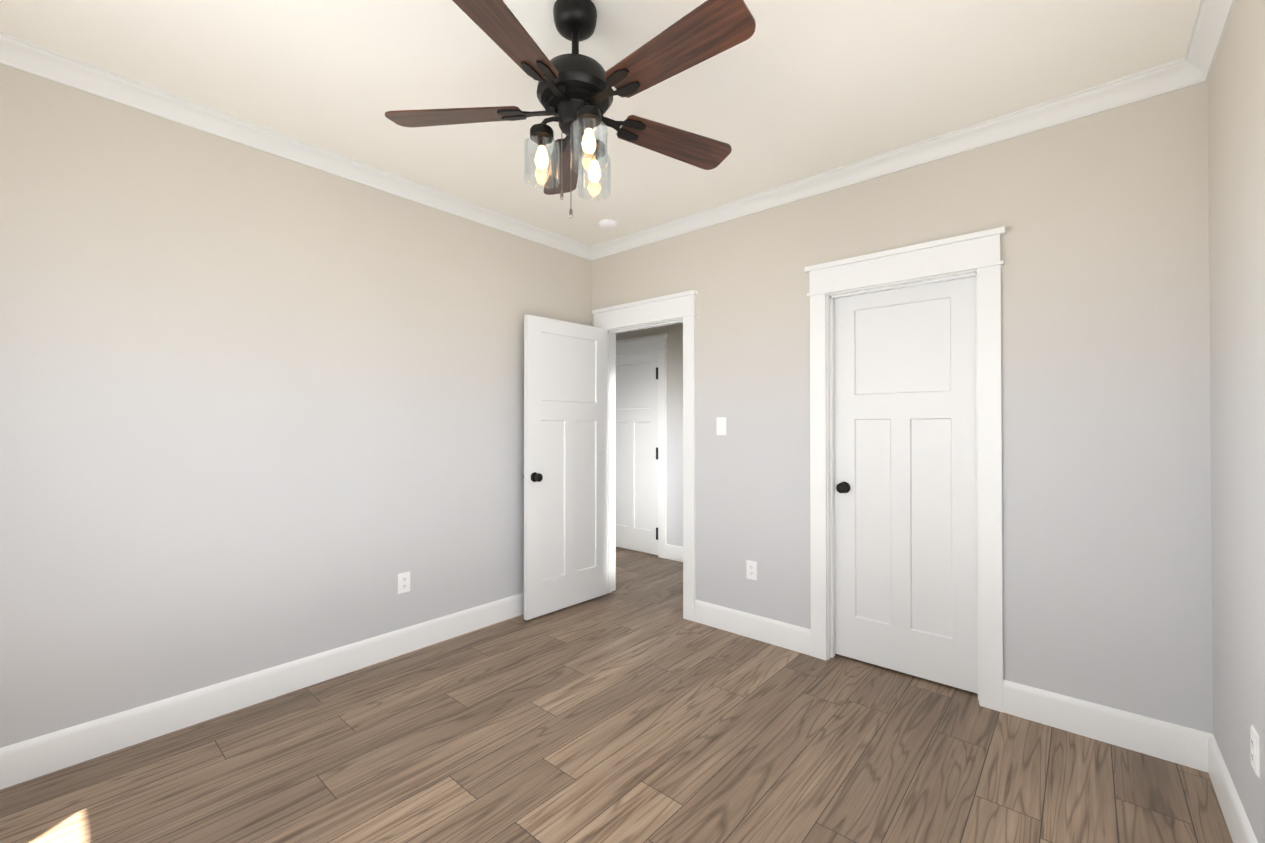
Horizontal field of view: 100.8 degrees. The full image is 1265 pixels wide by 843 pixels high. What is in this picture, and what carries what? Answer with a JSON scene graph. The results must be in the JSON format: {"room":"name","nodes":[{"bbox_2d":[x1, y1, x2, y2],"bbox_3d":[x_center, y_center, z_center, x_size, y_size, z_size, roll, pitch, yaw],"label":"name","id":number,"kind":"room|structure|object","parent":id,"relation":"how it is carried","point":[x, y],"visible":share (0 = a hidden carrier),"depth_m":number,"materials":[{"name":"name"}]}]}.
{"room":"empty bedroom","nodes":[
{"label":"empty bedroom","id":0,"kind":"room"},
{"bbox_2d":[0,64,591,747],"bbox_3d":[-1.520,-0.023,2.931,0.120,2.740,3.740,0,-1,41],"label":"wall","id":1,"kind":"structure","parent":0,"point":[260,410],"depth_m":2.42,"materials":[{"name":"paint"}]},
{"bbox_2d":[0,592,523,789],"bbox_3d":[-1.469,1.274,2.877,0.015,0.146,3.500,0,-1,41],"label":"baseboard","id":2,"kind":"structure","parent":1,"relation":"attached to","point":[26,760],"depth_m":2.39,"materials":[{"name":"white wood"}]},
{"bbox_2d":[0,32,592,260],"bbox_3d":[-1.449,-1.350,2.879,0.067,0.086,3.500,0,-1,41],"label":"crown molding","id":3,"kind":"structure","parent":1,"relation":"attached to","point":[17,53],"depth_m":2.45,"materials":[{"name":"white wood"}]},
{"bbox_2d":[398,571,409,593],"bbox_3d":[-1.328,0.938,3.048,0.008,0.116,0.072,0,-1,41],"label":"electrical outlet","id":4,"kind":"object","parent":1,"relation":"attached to","point":[404,582],"visible":1,"depth_m":3.04,"materials":[{"name":"white plastic"}]},
{"bbox_2d":[0,0,1199,245],"bbox_3d":[-0.410,-1.444,2.781,5.210,0.100,4.950,0,-1,41],"label":"ceiling","id":5,"kind":"structure","parent":0,"point":[790,92],"depth_m":2.10,"materials":[{"name":"paint"}]},
{"bbox_2d":[385,0,755,217],"bbox_3d":[-0.160,-1.042,1.755,1.219,0.720,1.274,0,-1,41],"label":"fan","id":6,"kind":"object","parent":5,"relation":"hanging from","point":[576,92],"visible":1,"depth_m":1.70,"materials":[{"name":"brown wood"}]},
{"bbox_2d":[599,220,617,230],"bbox_3d":[-0.169,-1.369,3.663,0.132,0.036,0.132,0,-1,41],"label":"smoke detector","id":7,"kind":"object","parent":5,"relation":"attached to","point":[608,225],"visible":1,"depth_m":3.62,"materials":[{"name":"white plastic"}]},
{"bbox_2d":[0,547,1232,842],"bbox_3d":[-0.410,1.396,2.759,5.210,0.100,4.950,0,-1,41],"label":"floor","id":8,"kind":"structure","parent":0,"point":[634,707],"depth_m":2.06,"materials":[{"name":"brown wood"}]},
{"bbox_2d":[616,323,682,546],"bbox_3d":[0.539,-0.006,5.143,3.540,2.740,0.120,0,-1,41],"label":"wall","id":9,"kind":"structure","parent":0,"point":[674,437],"depth_m":5.15,"materials":[{"name":"paint"}]},
{"bbox_2d":[616,352,658,554],"bbox_3d":[-0.003,0.323,5.556,0.776,2.065,0.169,0,-1,41],"label":"hall door","id":10,"kind":"structure","parent":9,"relation":"in","point":[637,453],"depth_m":5.50,"materials":[{"name":"white wood"}]},
{"bbox_2d":[616,333,667,558],"bbox_3d":[-0.036,0.247,5.531,0.994,2.239,0.042,0,-1,41],"label":"door frame","id":11,"kind":"structure","parent":9,"relation":"attached to","point":[642,345],"depth_m":5.26,"materials":[{"name":"white wood"}]},
{"bbox_2d":[665,544,682,561],"bbox_3d":[0.495,1.291,5.082,3.300,0.146,0.015,0,-1,41],"label":"baseboard","id":12,"kind":"structure","parent":9,"relation":"attached to","point":[674,552],"depth_m":5.14,"materials":[{"name":"white wood"}]},
{"bbox_2d":[592,81,1212,733],"bbox_3d":[0.984,-0.021,3.158,3.370,2.740,0.120,0,-1,41],"label":"wall","id":13,"kind":"structure","parent":0,"point":[1106,469],"depth_m":2.31,"materials":[{"name":"paint"}]},
{"bbox_2d":[523,314,607,619],"bbox_3d":[-0.475,0.310,3.834,0.169,2.065,0.761,0,-1,41],"label":"entry door","id":14,"kind":"structure","parent":13,"relation":"in","point":[565,476],"depth_m":3.78,"materials":[{"name":"white wood"}]},
{"bbox_2d":[607,318,682,592],"bbox_3d":[0.106,0.312,3.914,0.800,2.085,0.120,0,-1,41],"label":"door frame","id":15,"kind":"structure","parent":13,"relation":"attached to","point":[611,477],"depth_m":4.16,"materials":[{"name":"white wood"}]},
{"bbox_2d":[592,290,697,621],"bbox_3d":[0.061,0.235,3.847,0.974,2.239,0.042,0,-1,41],"label":"trim","id":16,"kind":"structure","parent":13,"relation":"attached to","point":[667,307],"depth_m":3.59,"materials":[{"name":"white wood"}]},
{"bbox_2d":[716,417,725,434],"bbox_3d":[0.577,0.031,3.420,0.072,0.116,0.016,0,-1,41],"label":"light switch","id":17,"kind":"object","parent":13,"relation":"attached to","point":[720,425],"visible":1,"depth_m":3.42,"materials":[{"name":"white plastic"}]},
{"bbox_2d":[746,560,756,580],"bbox_3d":[0.744,0.930,3.274,0.072,0.116,0.008,0,-1,41],"label":"electrical outlet","id":18,"kind":"object","parent":13,"relation":"attached to","point":[751,569],"visible":1,"depth_m":3.27,"materials":[{"name":"white plastic"}]},
{"bbox_2d":[694,600,810,655],"bbox_3d":[0.727,1.277,3.281,0.804,0.146,0.015,0,-1,41],"label":"baseboard","id":19,"kind":"structure","parent":13,"relation":"attached to","point":[774,632],"depth_m":3.25,"materials":[{"name":"white wood"}]},
{"bbox_2d":[592,61,1191,259],"bbox_3d":[0.930,-1.349,3.090,3.210,0.086,0.067,0,-1,41],"label":"crown molding","id":20,"kind":"structure","parent":13,"relation":"attached to","point":[1162,79],"depth_m":2.60,"materials":[{"name":"white wood"}]},
{"bbox_2d":[805,226,1005,711],"bbox_3d":[1.418,0.304,2.780,0.752,2.085,0.120,0,-1,41],"label":"door frame","id":21,"kind":"structure","parent":13,"relation":"attached to","point":[831,297],"depth_m":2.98,"materials":[{"name":"white wood"}]},
{"bbox_2d":[834,277,977,693],"bbox_3d":[1.442,0.302,2.808,0.710,2.065,0.169,0,-1,41],"label":"closet door","id":22,"kind":"structure","parent":13,"relation":"in","point":[905,472],"depth_m":2.77,"materials":[{"name":"white wood"}]},
{"bbox_2d":[1003,679,1199,769],"bbox_3d":[1.950,1.269,2.223,0.618,0.146,0.015,0,-1,41],"label":"baseboard","id":23,"kind":"structure","parent":13,"relation":"attached to","point":[1171,742],"depth_m":2.19,"materials":[{"name":"white wood"}]},
{"bbox_2d":[1208,0,1264,842],"bbox_3d":[1.119,-0.040,0.647,0.120,2.740,3.740,0,-1,41],"label":"wall","id":24,"kind":"structure","parent":0,"point":[1236,132],"depth_m":1.63,"materials":[{"name":"paint"}]},
{"bbox_2d":[1176,0,1235,84],"bbox_3d":[1.048,-1.366,0.719,0.067,0.086,3.500,0,-1,41],"label":"crown molding","id":25,"kind":"structure","parent":24,"relation":"attached to","point":[1194,66],"depth_m":1.87,"materials":[{"name":"white wood"}]},
{"bbox_2d":[1200,731,1257,842],"bbox_3d":[1.068,1.257,0.682,0.015,0.146,3.500,0,-1,41],"label":"baseboard","id":26,"kind":"structure","parent":24,"relation":"attached to","point":[1212,762],"depth_m":1.76,"materials":[{"name":"white wood"}]},
{"bbox_2d":[1250,725,1259,777],"bbox_3d":[1.771,0.936,1.491,0.008,0.116,0.072,0,-1,41],"label":"electrical outlet","id":27,"kind":"object","parent":24,"relation":"attached to","point":[1255,750],"visible":0.96,"depth_m":1.48,"materials":[{"name":"white plastic"}]}
]}

